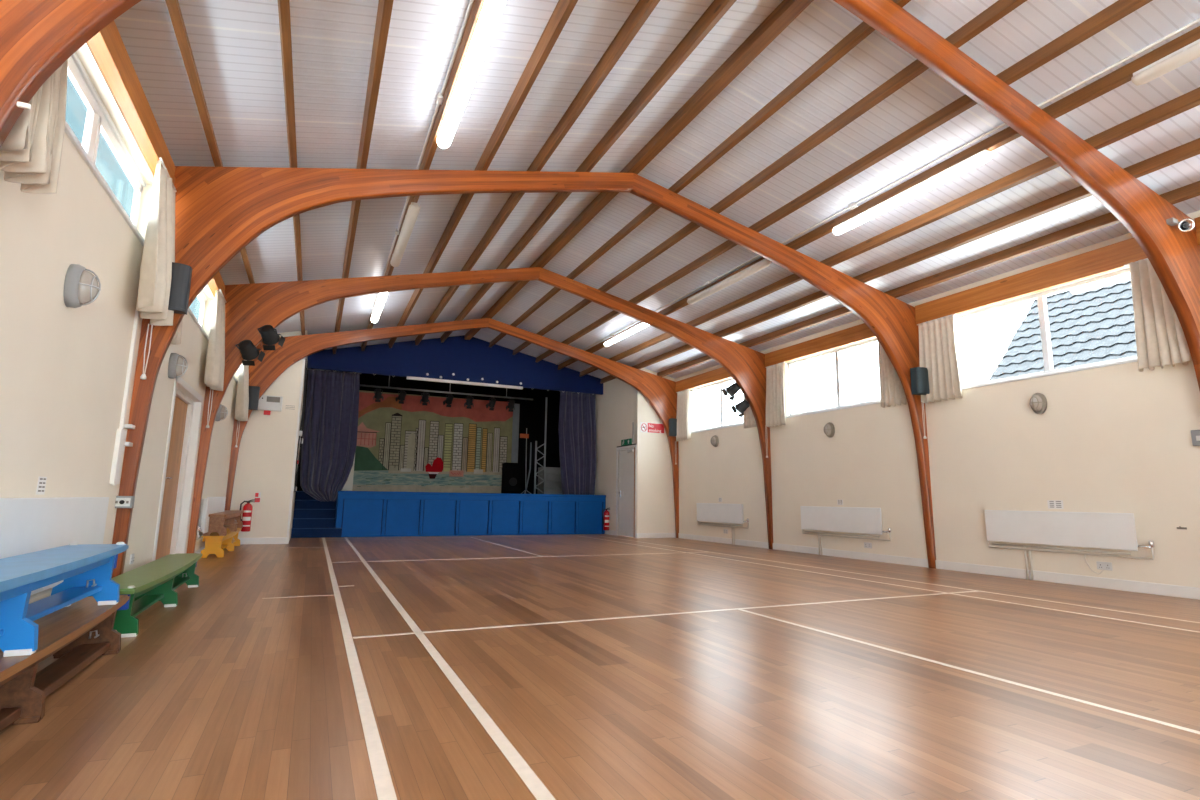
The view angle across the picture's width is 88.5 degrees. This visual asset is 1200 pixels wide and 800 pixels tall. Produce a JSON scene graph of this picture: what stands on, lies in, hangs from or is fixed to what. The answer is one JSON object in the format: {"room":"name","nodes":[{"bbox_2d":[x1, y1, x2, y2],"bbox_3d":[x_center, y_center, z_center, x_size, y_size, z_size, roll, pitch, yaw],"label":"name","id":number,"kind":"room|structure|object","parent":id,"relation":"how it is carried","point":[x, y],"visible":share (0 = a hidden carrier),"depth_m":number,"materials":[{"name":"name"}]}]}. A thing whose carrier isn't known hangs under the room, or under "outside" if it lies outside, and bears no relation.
{"room":"community hall","nodes":[
{"label":"community hall","id":0,"kind":"room"},
{"bbox_2d":[0,42,239,602],"bbox_3d":[-3.228,-0.546,3.648,0.150,3.943,17.100,5,-10,-24],"label":"wall","id":1,"kind":"structure","parent":0,"point":[63,369],"depth_m":3.85,"materials":[{"name":"beige paint"}]},
{"bbox_2d":[0,497,108,603],"bbox_3d":[-3.014,0.945,3.201,0.105,0.865,2.374,5,-10,-24],"label":"radiator","id":2,"kind":"object","parent":1,"relation":"attached to","point":[27,525],"visible":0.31,"depth_m":3.38,"materials":[{"name":"white metal"}]},
{"bbox_2d":[64,264,100,307],"bbox_3d":[-3.064,-0.671,3.666,0.152,0.264,0.172,5,-10,-24],"label":"lamp","id":3,"kind":"object","parent":1,"relation":"attached to","point":[81,287],"visible":1,"depth_m":3.61,"materials":[{"name":"grey plastic"}]},
{"bbox_2d":[64,52,145,246],"bbox_3d":[-3.314,-1.684,4.084,0.169,0.613,2.460,5,-10,-24],"label":"window","id":4,"kind":"structure","parent":1,"relation":"in","point":[98,119],"depth_m":4.10,"materials":[{"name":"plastic"}]},
{"bbox_2d":[109,187,152,484],"bbox_3d":[-3.706,-0.548,4.957,0.060,2.450,0.250,5,-10,-24],"label":"conduit","id":5,"kind":"object","parent":1,"relation":"attached to","point":[120,443],"visible":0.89,"depth_m":4.80,"materials":[{"name":"white paint"}]},
{"bbox_2d":[87,21,175,184],"bbox_3d":[-3.082,-2.135,3.933,0.098,0.225,3.124,5,-10,-24],"label":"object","id":6,"kind":"object","parent":1,"relation":"attached to","point":[107,46],"visible":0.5,"depth_m":4.12,"materials":[{"name":"orange wood"}]},
{"bbox_2d":[0,59,67,193],"bbox_3d":[-2.473,-1.574,2.727,0.201,1.247,0.490,5,-10,-24],"label":"window curtain","id":7,"kind":"object","parent":6,"relation":"hanging from","point":[30,154],"visible":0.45,"depth_m":2.68,"materials":[{"name":"beige fabric"}]},
{"bbox_2d":[136,157,176,325],"bbox_3d":[-3.499,-1.247,4.921,0.193,1.227,0.680,5,-10,-24],"label":"window curtain","id":8,"kind":"object","parent":6,"relation":"hanging from","point":[158,255],"visible":1,"depth_m":4.79,"materials":[{"name":"beige fabric"}]},
{"bbox_2d":[65,75,200,321],"bbox_3d":[-4.038,-2.074,3.840,1.398,0.240,18.300,5,-10,-24],"label":"window pane","id":9,"kind":"object","parent":1,"relation":"attached to","point":[107,163],"depth_m":4.85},
{"bbox_2d":[152,377,202,560],"bbox_3d":[-4.892,0.887,7.002,0.212,2.130,1.750,5,-10,-24],"label":"door","id":10,"kind":"structure","parent":1,"relation":"in","point":[171,533],"depth_m":7.48,"materials":[{"name":"white paint"}]},
{"bbox_2d":[168,353,187,378],"bbox_3d":[-4.243,-0.341,6.207,0.152,0.264,0.172,5,-10,-24],"label":"lamp","id":11,"kind":"object","parent":1,"relation":"attached to","point":[177,366],"visible":1,"depth_m":6.15,"materials":[{"name":"grey plastic"}]},
{"bbox_2d":[187,290,208,340],"bbox_3d":[-4.728,-1.218,7.118,0.169,0.613,2.460,5,-10,-24],"label":"window","id":12,"kind":"structure","parent":1,"relation":"in","point":[202,297],"depth_m":7.93,"materials":[{"name":"plastic"}]},
{"bbox_2d":[196,497,225,540],"bbox_3d":[-5.792,1.868,9.160,0.105,0.850,2.054,5,-10,-24],"label":"radiator","id":13,"kind":"object","parent":1,"relation":"attached to","point":[209,505],"visible":0.62,"depth_m":8.54,"materials":[{"name":"white metal"}]},
{"bbox_2d":[208,272,224,297],"bbox_3d":[-4.471,-1.677,6.913,0.098,0.225,3.284,5,-10,-24],"label":"board","id":14,"kind":"object","parent":1,"relation":"attached to","point":[216,283],"visible":0.22,"depth_m":7.86,"materials":[{"name":"orange wood"}]},
{"bbox_2d":[204,289,225,390],"bbox_3d":[-4.943,-0.763,7.999,0.188,1.248,0.622,5,-10,-24],"label":"window curtain","id":15,"kind":"object","parent":14,"relation":"hanging from","point":[215,357],"visible":1,"depth_m":7.82,"materials":[{"name":"beige fabric"}]},
{"bbox_3d":[-5.883,-1.211,9.943,0.098,0.225,3.234,5,-10,-24],"label":"board","id":16,"kind":"object","parent":1,"relation":"attached to","visible":0},
{"bbox_2d":[235,364,248,420],"bbox_3d":[-6.336,-0.284,10.984,0.205,1.287,0.616,5,-10,-24],"label":"window curtain","id":17,"kind":"object","parent":16,"relation":"hanging from","point":[242,396],"visible":0.75,"depth_m":10.76,"materials":[{"name":"beige fabric"}]},
{"bbox_2d":[230,330,306,537],"bbox_3d":[-6.249,0.601,11.560,1.050,4.098,0.150,5,-10,-24],"label":"wall","id":18,"kind":"structure","parent":0,"point":[265,459],"depth_m":11.43,"materials":[{"name":"beige paint"}]},
{"bbox_2d":[240,499,255,531],"bbox_3d":[-6.363,2.072,11.078,0.192,0.568,0.197,-5,-11,31],"label":"fire extinguisher","id":19,"kind":"object","parent":18,"relation":"attached to","point":[247,515],"visible":0.94,"depth_m":11.04,"materials":[{"name":"red metal"}]},
{"bbox_2d":[238,537,286,544],"bbox_3d":[-6.242,2.556,11.169,1.012,0.115,0.018,5,-10,-24],"label":"baseboard","id":20,"kind":"structure","parent":18,"relation":"attached to","point":[280,540],"depth_m":11.22,"materials":[{"name":"white paint"}]},
{"bbox_2d":[258,395,282,414],"bbox_3d":[-6.180,0.100,11.527,0.410,0.360,0.104,5,-10,-24],"label":"controller","id":21,"kind":"object","parent":18,"relation":"attached to","point":[266,403],"visible":0.83,"depth_m":11.50,"materials":[{"name":"plastic"}]},
{"bbox_2d":[287,357,305,543],"bbox_3d":[-5.756,0.869,11.674,0.042,3.620,0.044,5,-10,-24],"label":"trim","id":22,"kind":"structure","parent":18,"relation":"attached to","point":[303,363],"depth_m":11.64,"materials":[{"name":"white paint"}]},
{"bbox_2d":[289,356,307,539],"bbox_3d":[-6.283,0.803,12.727,0.120,4.068,2.030,5,-10,-24],"label":"wall","id":23,"kind":"structure","parent":0,"point":[293,500],"depth_m":12.57,"materials":[{"name":"beige paint"}]},
{"bbox_2d":[293,359,307,491],"bbox_3d":[-5.871,0.495,12.132,0.090,2.601,0.432,5,-10,-24],"label":"cable bundle","id":24,"kind":"object","parent":23,"relation":"attached to","point":[300,440],"visible":0.9,"depth_m":12.03,"materials":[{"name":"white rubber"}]},
{"bbox_2d":[300,368,360,501],"bbox_3d":[-6.132,0.793,13.975,1.159,2.973,0.237,5,-10,-24],"label":"stage curtain","id":25,"kind":"object","parent":23,"relation":"hanging from","point":[330,430],"visible":0.98,"depth_m":13.98,"materials":[{"name":"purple fabric"}]},
{"bbox_2d":[293,369,579,515],"bbox_3d":[-4.822,1.598,18.616,9.200,4.400,0.100,5,-10,-24],"label":"wall","id":26,"kind":"structure","parent":0,"point":[532,412],"depth_m":19.73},
{"bbox_2d":[307,335,602,394],"bbox_3d":[-3.238,-1.004,15.374,7.305,1.228,0.104,5,-10,-24],"label":"fascia","id":27,"kind":"object","parent":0,"point":[456,358],"visible":0.99,"depth_m":15.21,"materials":[{"name":"blue paint"}]},
{"bbox_2d":[406,376,522,388],"bbox_3d":[-3.280,-0.417,15.180,2.860,0.065,0.074,5,-10,-24],"label":"batten","id":28,"kind":"object","parent":27,"relation":"attached to","point":[407,377],"visible":1,"depth_m":15.11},
{"bbox_2d":[558,391,596,494],"bbox_3d":[-0.584,1.140,16.501,1.148,2.748,0.194,5,-10,-24],"label":"stage curtain","id":29,"kind":"object","parent":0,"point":[577,412],"visible":0.96,"depth_m":16.49,"materials":[{"name":"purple fabric"}]},
{"bbox_2d":[0,534,1199,799],"bbox_3d":[-0.135,2.256,7.777,10.104,0.202,23.300,5,-10,-24],"label":"floor","id":30,"kind":"structure","parent":0,"point":[564,666],"depth_m":3.03,"materials":[{"name":"wood"}]},
{"bbox_2d":[0,595,129,731],"bbox_3d":[-2.350,1.113,2.410,0.322,0.300,2.620,5,-10,-24],"label":"bench","id":31,"kind":"object","parent":30,"relation":"on","point":[77,634],"visible":0.82,"depth_m":2.77,"materials":[{"name":"brown wood"}]},
{"bbox_2d":[0,542,128,656],"bbox_3d":[-2.245,0.776,2.265,0.322,0.323,2.620,5,-10,-24],"label":"bench","id":32,"kind":"object","parent":31,"relation":"on","point":[85,570],"visible":1,"depth_m":2.61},
{"bbox_2d":[88,552,201,637],"bbox_3d":[-3.535,1.487,4.919,0.322,0.323,2.600,5,-10,-24],"label":"bench","id":33,"kind":"object","parent":30,"relation":"on","point":[154,581],"visible":0.77,"depth_m":4.62,"materials":[{"name":"green paint"}]},
{"bbox_2d":[201,528,241,557],"bbox_3d":[-5.947,2.234,9.751,0.322,0.310,2.450,5,-10,-24],"label":"bench","id":34,"kind":"object","parent":30,"relation":"on","point":[215,544],"visible":0.78,"depth_m":8.79,"materials":[{"name":"yellow paint"}]},
{"bbox_2d":[202,510,243,535],"bbox_3d":[-5.887,1.921,9.716,0.322,0.300,2.500,5,-10,-24],"label":"bench","id":35,"kind":"object","parent":34,"relation":"on","point":[219,522],"visible":0.89,"depth_m":8.75,"materials":[{"name":"brown wood"}]},
{"bbox_2d":[291,491,341,537],"bbox_3d":[-6.332,2.545,13.844,0.978,0.981,1.502,5,-10,-24],"label":"stairs","id":36,"kind":"structure","parent":30,"relation":"on","point":[312,518],"depth_m":13.49,"materials":[{"name":"blue carpet"}]},
{"bbox_2d":[295,491,605,536],"bbox_3d":[-3.947,2.983,16.419,9.200,0.995,4.195,5,-10,-24],"label":"stage","id":37,"kind":"object","parent":30,"relation":"on","point":[358,513],"visible":0.95,"depth_m":14.53,"materials":[{"name":"blue paint"}]},
{"bbox_2d":[352,390,512,492],"bbox_3d":[-4.713,1.313,17.657,4.521,2.883,0.032,5,-10,-24],"label":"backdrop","id":38,"kind":"structure","parent":37,"relation":"on","point":[410,446],"depth_m":17.59,"materials":[{"name":"fabric"}]},
{"bbox_2d":[501,463,520,493],"bbox_3d":[-2.605,2.315,18.080,0.460,0.925,0.420,5,-10,-24],"label":"speaker","id":39,"kind":"object","parent":37,"relation":"on","point":[511,472],"visible":0.85,"depth_m":17.92,"materials":[{"name":"black plastic"}]},
{"bbox_2d":[511,404,519,462],"bbox_3d":[-2.559,1.468,18.543,0.197,2.743,0.040,5,-10,-24],"label":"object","id":40,"kind":"object","parent":37,"relation":"on","point":[515,427],"visible":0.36,"depth_m":18.59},
{"bbox_2d":[534,397,546,493],"bbox_3d":[-1.675,1.283,17.402,0.430,2.775,0.300,5,-10,-24],"label":"truss tower","id":41,"kind":"object","parent":37,"relation":"on","point":[544,444],"visible":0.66,"depth_m":17.32,"materials":[{"name":"metal"}]},
{"bbox_2d":[224,318,678,537],"bbox_3d":[-2.376,0.575,13.168,9.403,4.765,0.110,5,-10,-24],"label":"arch","id":42,"kind":"object","parent":30,"relation":"on","point":[659,391],"visible":0.87,"depth_m":13.07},
{"bbox_2d":[248,386,259,409],"bbox_3d":[-6.350,-0.036,11.259,0.202,0.420,0.161,5,-10,-24],"label":"wall speaker","id":43,"kind":"object","parent":42,"relation":"attached to","point":[254,391],"visible":0.73,"depth_m":11.21,"materials":[{"name":"grey plastic"}]},
{"bbox_2d":[187,267,772,552],"bbox_3d":[-0.974,0.112,10.161,9.403,4.765,0.110,5,-10,-24],"label":"arch","id":44,"kind":"object","parent":30,"relation":"on","point":[248,307],"visible":0.88,"depth_m":9.44,"materials":[{"name":"wood"}]},
{"bbox_2d":[235,340,264,365],"bbox_3d":[-4.793,-0.635,8.395,0.309,0.334,0.358,-1,-9,9],"label":"spotlight","id":45,"kind":"object","parent":44,"relation":"attached to","point":[248,350],"visible":1,"depth_m":8.34,"materials":[{"name":"black metal"}]},
{"bbox_2d":[258,325,284,349],"bbox_3d":[-4.576,-0.861,8.525,0.307,0.347,0.355,0,-9,6],"label":"spotlight","id":46,"kind":"object","parent":44,"relation":"attached to","point":[269,335],"visible":1,"depth_m":8.47,"materials":[{"name":"black metal"}]},
{"bbox_2d":[722,383,739,399],"bbox_3d":[2.573,-0.171,12.029,0.347,0.346,0.301,-7,-12,42],"label":"spotlight","id":47,"kind":"object","parent":44,"relation":"attached to","point":[733,388],"visible":1,"depth_m":11.95,"materials":[{"name":"black metal"}]},
{"bbox_2d":[731,400,749,416],"bbox_3d":[2.761,0.169,12.069,0.351,0.334,0.304,-7,-12,39],"label":"spotlight","id":48,"kind":"object","parent":44,"relation":"attached to","point":[742,406],"visible":1,"depth_m":11.99,"materials":[{"name":"black metal"}]},
{"bbox_2d":[112,166,935,577],"bbox_3d":[0.448,-0.357,7.109,9.403,4.765,0.110,5,-10,-24],"label":"arch","id":49,"kind":"object","parent":30,"relation":"on","point":[219,211],"visible":0.86,"depth_m":6.01,"materials":[{"name":"wood"}]},
{"bbox_2d":[115,496,134,507],"bbox_3d":[-3.766,0.805,4.862,0.135,0.095,0.077,5,-10,-24],"label":"control box","id":50,"kind":"object","parent":49,"relation":"attached to","point":[121,501],"visible":0.86,"depth_m":4.85,"materials":[{"name":"grey plastic"}]},
{"bbox_2d":[168,262,191,314],"bbox_3d":[-3.572,-0.937,5.174,0.202,0.400,0.161,5,-10,-24],"label":"wall speaker","id":51,"kind":"object","parent":49,"relation":"attached to","point":[181,273],"visible":0.62,"depth_m":5.13,"materials":[{"name":"grey plastic"}]},
{"bbox_2d":[910,367,929,394],"bbox_3d":[4.625,-0.266,8.879,0.261,0.380,0.181,5,-10,-24],"label":"wall speaker","id":52,"kind":"object","parent":49,"relation":"attached to","point":[919,375],"visible":0.99,"depth_m":8.80,"materials":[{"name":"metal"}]},
{"bbox_2d":[916,368,929,392],"bbox_3d":[4.649,-0.274,8.828,0.261,0.340,0.067,5,-10,-24],"label":"grille","id":53,"kind":"object","parent":52,"relation":"attached to","point":[922,380],"depth_m":8.79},
{"bbox_2d":[0,0,1199,390],"bbox_3d":[1.804,-0.804,4.200,9.403,4.765,0.110,5,-10,-24],"label":"arch","id":54,"kind":"object","parent":30,"relation":"on","point":[37,37],"visible":0.98,"depth_m":5.00,"materials":[{"name":"wood"}]},
{"bbox_2d":[1166,217,1194,231],"bbox_3d":[5.643,-1.695,6.020,0.223,0.135,0.128,0,-9,5],"label":"security camera","id":55,"kind":"object","parent":54,"relation":"attached to","point":[1185,225],"visible":1,"depth_m":5.99,"materials":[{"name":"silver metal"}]},
{"bbox_2d":[595,378,635,535],"bbox_3d":[0.408,1.366,15.898,0.120,4.142,2.380,5,-10,-24],"label":"wall","id":56,"kind":"structure","parent":0,"point":[615,409],"depth_m":16.00,"materials":[{"name":"beige paint"}]},
{"bbox_2d":[616,445,636,537],"bbox_3d":[0.677,2.228,15.083,0.148,2.190,1.070,5,-10,-24],"label":"door","id":57,"kind":"structure","parent":56,"relation":"in","point":[626,519],"depth_m":15.09,"materials":[{"name":"white paint"}]},
{"bbox_2d":[635,368,675,532],"bbox_3d":[1.339,1.235,14.998,1.049,4.142,0.150,5,-10,-24],"label":"wall","id":58,"kind":"structure","parent":0,"point":[655,491],"depth_m":14.82,"materials":[{"name":"beige paint"}]},
{"bbox_2d":[640,422,663,433],"bbox_3d":[1.277,0.680,14.963,0.670,0.245,0.016,5,-10,-24],"label":"no smoking sign","id":59,"kind":"object","parent":58,"relation":"attached to","point":[645,427],"visible":0.99,"depth_m":14.95,"materials":[{"name":"red"}]},
{"bbox_2d":[637,533,674,537],"bbox_3d":[1.338,3.210,14.601,1.031,0.115,0.018,5,-10,-24],"label":"baseboard","id":60,"kind":"structure","parent":58,"relation":"attached to","point":[639,535],"depth_m":14.59,"materials":[{"name":"white paint"}]},
{"bbox_2d":[114,0,1199,378],"bbox_3d":[0.786,-2.383,6.748,10.404,1.248,19.400,5,-10,-24],"label":"ceiling","id":61,"kind":"structure","parent":0,"point":[235,45],"depth_m":5.96,"materials":[{"name":"wood"}]},
{"bbox_2d":[165,0,254,283],"bbox_3d":[-3.179,-2.239,4.984,0.085,0.147,18.970,5,-10,-24],"label":"ceiling beam","id":62,"kind":"structure","parent":61,"relation":"attached to","point":[173,6],"depth_m":4.43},
{"bbox_2d":[278,0,304,334],"bbox_3d":[-2.635,-2.330,5.252,0.085,0.147,18.970,5,-10,-24],"label":"ceiling beam","id":63,"kind":"structure","parent":61,"relation":"attached to","point":[283,5],"depth_m":4.81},
{"bbox_2d":[332,0,393,353],"bbox_3d":[-2.090,-2.421,5.519,0.085,0.147,18.970,5,-10,-24],"label":"ceiling beam","id":64,"kind":"structure","parent":61,"relation":"attached to","point":[384,11],"depth_m":5.15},
{"bbox_2d":[361,0,484,350],"bbox_3d":[-1.545,-2.512,5.787,0.085,0.147,18.970,5,-10,-24],"label":"ceiling beam","id":65,"kind":"structure","parent":61,"relation":"attached to","point":[477,6],"depth_m":5.23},
{"bbox_2d":[371,292,387,322],"bbox_3d":[-3.871,-1.619,10.782,0.132,0.100,1.850,5,-10,-24],"label":"fluorescent light","id":66,"kind":"object","parent":65,"relation":"attached to","point":[381,299],"visible":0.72,"depth_m":10.62,"materials":[{"name":"plastic"}]},
{"bbox_2d":[390,202,419,266],"bbox_3d":[-2.512,-2.066,7.891,0.132,0.100,2.000,5,-10,-24],"label":"fluorescent light","id":67,"kind":"object","parent":65,"relation":"attached to","point":[413,211],"visible":1,"depth_m":7.63,"materials":[{"name":"plastic"}]},
{"bbox_2d":[360,0,473,346],"bbox_3d":[-1.586,-2.536,5.777,0.060,0.048,18.900,5,-10,-24],"label":"conduit","id":68,"kind":"object","parent":65,"relation":"attached to","point":[439,99],"visible":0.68,"depth_m":5.46,"materials":[{"name":"plastic"}]},
{"bbox_2d":[437,0,505,147],"bbox_3d":[-1.076,-2.532,4.928,0.132,0.100,1.950,5,-10,-24],"label":"fluorescent light","id":69,"kind":"object","parent":65,"relation":"attached to","point":[490,15],"visible":1,"depth_m":4.68,"materials":[{"name":"plastic"}]},
{"bbox_2d":[388,0,577,347],"bbox_3d":[-1.000,-2.603,6.055,0.085,0.147,18.970,5,-10,-24],"label":"ceiling beam","id":70,"kind":"structure","parent":61,"relation":"attached to","point":[563,9],"depth_m":5.64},
{"bbox_2d":[415,0,659,344],"bbox_3d":[-0.455,-2.694,6.323,0.085,0.147,18.970,5,-10,-24],"label":"ceiling beam","id":71,"kind":"structure","parent":61,"relation":"attached to","point":[643,9],"depth_m":5.88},
{"bbox_2d":[440,0,735,342],"bbox_3d":[0.090,-2.785,6.591,0.085,0.147,18.970,5,-10,-24],"label":"ceiling beam","id":72,"kind":"structure","parent":61,"relation":"attached to","point":[717,9],"depth_m":6.08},
{"bbox_2d":[465,0,813,339],"bbox_3d":[0.652,-2.900,6.871,0.130,0.182,18.970,5,-10,-24],"label":"ridge beam","id":73,"kind":"structure","parent":61,"relation":"attached to","point":[786,11],"depth_m":6.30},
{"bbox_2d":[489,0,910,346],"bbox_3d":[1.194,-2.709,7.094,0.082,0.146,18.970,5,-10,-24],"label":"ceiling beam","id":74,"kind":"structure","parent":61,"relation":"attached to","point":[862,30],"depth_m":6.43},
{"bbox_2d":[512,0,1026,354],"bbox_3d":[1.758,-2.532,7.329,0.082,0.146,18.970,5,-10,-24],"label":"ceiling beam","id":75,"kind":"structure","parent":61,"relation":"attached to","point":[995,12],"depth_m":6.20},
{"bbox_2d":[535,0,1152,362],"bbox_3d":[2.321,-2.356,7.565,0.082,0.146,18.970,5,-10,-24],"label":"ceiling beam","id":76,"kind":"structure","parent":61,"relation":"attached to","point":[1118,10],"depth_m":5.97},
{"bbox_2d":[556,18,1199,364],"bbox_3d":[2.801,-2.235,7.776,0.060,0.048,18.900,5,-10,-24],"label":"conduit","id":77,"kind":"object","parent":61,"relation":"attached to","point":[854,205],"visible":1,"depth_m":6.19,"materials":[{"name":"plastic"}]},
{"bbox_2d":[558,26,1199,369],"bbox_3d":[2.884,-2.179,7.800,0.082,0.146,18.970,5,-10,-24],"label":"ceiling beam","id":78,"kind":"structure","parent":61,"relation":"attached to","point":[1124,74],"depth_m":5.86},
{"bbox_2d":[604,322,648,345],"bbox_3d":[0.574,-1.357,12.479,0.132,0.100,2.150,5,-10,-24],"label":"fluorescent light","id":79,"kind":"object","parent":78,"relation":"attached to","point":[642,325],"visible":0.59,"depth_m":12.48,"materials":[{"name":"plastic"}]},
{"bbox_2d":[687,258,770,303],"bbox_3d":[1.943,-1.803,9.565,0.132,0.100,2.050,5,-10,-24],"label":"fluorescent light","id":80,"kind":"object","parent":78,"relation":"attached to","point":[764,263],"visible":0.94,"depth_m":9.37,"materials":[{"name":"plastic"}]},
{"bbox_2d":[833,149,991,234],"bbox_3d":[3.322,-2.217,6.768,0.132,0.100,1.960,5,-10,-24],"label":"fluorescent light","id":81,"kind":"object","parent":78,"relation":"attached to","point":[984,156],"visible":1,"depth_m":6.56,"materials":[{"name":"plastic"}]},
{"bbox_2d":[1131,39,1199,85],"bbox_3d":[4.629,-2.648,3.962,0.132,0.100,2.010,5,-10,-24],"label":"fluorescent light","id":82,"kind":"object","parent":78,"relation":"attached to","point":[1190,52],"visible":1,"depth_m":4.64,"materials":[{"name":"plastic"}]},
{"bbox_2d":[579,87,1199,376],"bbox_3d":[3.447,-2.003,8.035,0.082,0.146,18.970,5,-10,-24],"label":"ceiling beam","id":83,"kind":"structure","parent":61,"relation":"attached to","point":[1191,99],"depth_m":6.75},
{"bbox_2d":[600,138,1199,383],"bbox_3d":[4.010,-1.826,8.271,0.082,0.146,18.970,5,-10,-24],"label":"ceiling beam","id":84,"kind":"structure","parent":61,"relation":"attached to","point":[1190,149],"depth_m":7.31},
{"bbox_2d":[657,181,1199,376],"bbox_3d":[4.573,-1.650,8.506,0.082,0.146,18.970,5,-10,-24],"label":"ceiling beam","id":85,"kind":"structure","parent":61,"relation":"attached to","point":[1192,190],"depth_m":7.82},
{"bbox_2d":[675,210,1199,587],"bbox_3d":[5.494,0.182,7.601,0.250,4.034,17.100,5,-10,-24],"label":"wall","id":86,"kind":"structure","parent":0,"point":[1115,438],"depth_m":8.08,"materials":[{"name":"beige paint"}]},
{"bbox_2d":[675,367,731,391],"bbox_3d":[2.573,-0.538,13.780,0.083,0.270,3.234,5,-10,-24],"label":"board","id":87,"kind":"object","parent":86,"relation":"attached to","point":[719,374],"visible":0.5,"depth_m":14.14,"materials":[{"name":"orange wood"}]},
{"bbox_2d":[676,389,690,440],"bbox_3d":[1.980,0.369,14.757,0.109,1.217,0.569,5,-10,-24],"label":"window curtain","id":88,"kind":"object","parent":87,"relation":"hanging from","point":[683,397],"visible":1,"depth_m":14.68,"materials":[{"name":"beige fabric"}]},
{"bbox_2d":[743,396,756,427],"bbox_3d":[3.058,-0.015,12.455,0.100,1.157,0.500,5,-10,-24],"label":"window curtain","id":89,"kind":"object","parent":87,"relation":"hanging from","point":[749,421],"visible":0.19,"depth_m":12.43,"materials":[{"name":"beige fabric"}]},
{"bbox_2d":[691,378,743,433],"bbox_3d":[2.683,0.114,13.653,0.154,1.073,2.500,5,-10,-24],"label":"window","id":90,"kind":"structure","parent":86,"relation":"in","point":[722,396],"depth_m":13.72,"materials":[{"name":"white plastic"}]},
{"bbox_2d":[697,503,748,544],"bbox_3d":[2.588,2.626,13.122,0.105,0.835,1.804,5,-10,-24],"label":"radiator","id":91,"kind":"object","parent":86,"relation":"attached to","point":[707,512],"visible":1,"depth_m":13.05,"materials":[{"name":"white metal"}]},
{"bbox_2d":[765,323,875,366],"bbox_3d":[3.985,-1.004,10.750,0.083,0.270,3.284,5,-10,-24],"label":"board","id":92,"kind":"object","parent":86,"relation":"attached to","point":[862,332],"visible":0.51,"depth_m":10.84,"materials":[{"name":"orange wood"}]},
{"bbox_2d":[766,362,785,426],"bbox_3d":[3.360,-0.099,11.781,0.098,1.197,0.548,5,-10,-24],"label":"window curtain","id":93,"kind":"object","parent":92,"relation":"hanging from","point":[775,397],"visible":1,"depth_m":11.78,"materials":[{"name":"beige fabric"}]},
{"bbox_2d":[878,341,906,407],"bbox_3d":[4.465,-0.482,9.423,0.093,1.157,0.510,5,-10,-24],"label":"window curtain","id":94,"kind":"object","parent":92,"relation":"hanging from","point":[892,392],"visible":0.58,"depth_m":9.46,"materials":[{"name":"beige fabric"}]},
{"bbox_2d":[785,338,879,417],"bbox_3d":[4.093,-0.352,10.627,0.154,1.073,2.500,5,-10,-24],"label":"window","id":95,"kind":"structure","parent":86,"relation":"in","point":[837,352],"depth_m":10.67,"materials":[{"name":"white plastic"}]},
{"bbox_2d":[800,506,890,554],"bbox_3d":[3.987,2.172,10.118,0.105,0.820,1.874,5,-10,-24],"label":"radiator","id":96,"kind":"object","parent":86,"relation":"attached to","point":[863,520],"visible":1,"depth_m":10.08,"materials":[{"name":"white metal"}]},
{"bbox_2d":[675,533,1199,599],"bbox_3d":[5.371,2.078,7.186,0.018,0.115,16.982,5,-10,-24],"label":"baseboard","id":97,"kind":"structure","parent":86,"relation":"attached to","point":[1089,581],"depth_m":7.86,"materials":[{"name":"white paint"}]},
{"bbox_2d":[915,237,1147,324],"bbox_3d":[5.374,-1.472,7.771,0.083,0.290,3.124,5,-10,-24],"label":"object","id":98,"kind":"object","parent":86,"relation":"attached to","point":[1113,257],"visible":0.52,"depth_m":7.62,"materials":[{"name":"orange wood"}]},
{"bbox_2d":[917,313,962,402],"bbox_3d":[4.794,-0.577,8.707,0.116,1.187,0.639,5,-10,-24],"label":"window curtain","id":99,"kind":"object","parent":98,"relation":"hanging from","point":[937,342],"visible":0.99,"depth_m":8.70,"materials":[{"name":"beige fabric"}]},
{"bbox_2d":[1124,258,1191,371],"bbox_3d":[5.819,-0.923,6.426,0.140,1.197,0.488,5,-10,-24],"label":"window curtain","id":100,"kind":"object","parent":98,"relation":"hanging from","point":[1161,341],"visible":0.83,"depth_m":6.43,"materials":[{"name":"beige fabric"}]},
{"bbox_2d":[1029,393,1046,413],"bbox_3d":[5.325,0.037,7.522,0.152,0.264,0.172,5,-10,-24],"label":"lamp","id":101,"kind":"object","parent":86,"relation":"attached to","point":[1038,401],"visible":1,"depth_m":7.48,"materials":[{"name":"metal"}]},
{"bbox_2d":[953,268,1137,389],"bbox_3d":[5.490,-0.813,7.629,0.154,1.073,2.500,5,-10,-24],"label":"window","id":102,"kind":"structure","parent":86,"relation":"in","point":[1049,370],"depth_m":7.61,"materials":[{"name":"white plastic"}]},
{"bbox_2d":[985,510,1153,579],"bbox_3d":[5.366,1.715,7.160,0.105,0.825,1.764,5,-10,-24],"label":"radiator","id":103,"kind":"object","parent":86,"relation":"attached to","point":[1117,531],"visible":1,"depth_m":7.10,"materials":[{"name":"white metal"}]},
{"bbox_3d":[-3.993,-0.887,17.257,9.400,0.100,3.920,5,-10,-24],"label":"ceiling","id":104,"kind":"structure","parent":0,"visible":0},
{"bbox_2d":[360,376,532,399],"bbox_3d":[-4.076,-0.521,17.006,4.700,0.703,0.048,5,-10,-24],"label":"bar","id":105,"kind":"object","parent":104,"relation":"hanging from","point":[388,387],"visible":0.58,"depth_m":16.86,"materials":[{"name":"metal"}]},
{"label":"outside","id":106,"kind":"structure","parent":0,"visible":0},
{"bbox_3d":[0.340,3.016,10.834,130.000,0.280,140.000,5,-10,-24],"label":"ground","id":107,"kind":"structure","parent":106,"visible":0},
{"bbox_2d":[988,274,1136,380],"bbox_3d":[14.487,-0.440,12.293,10.446,7.391,9.830,5,-10,-24],"label":"roof","id":108,"kind":"structure","parent":107,"relation":"on","point":[1093,323],"depth_m":14.09,"materials":[{"name":"grey tile"}]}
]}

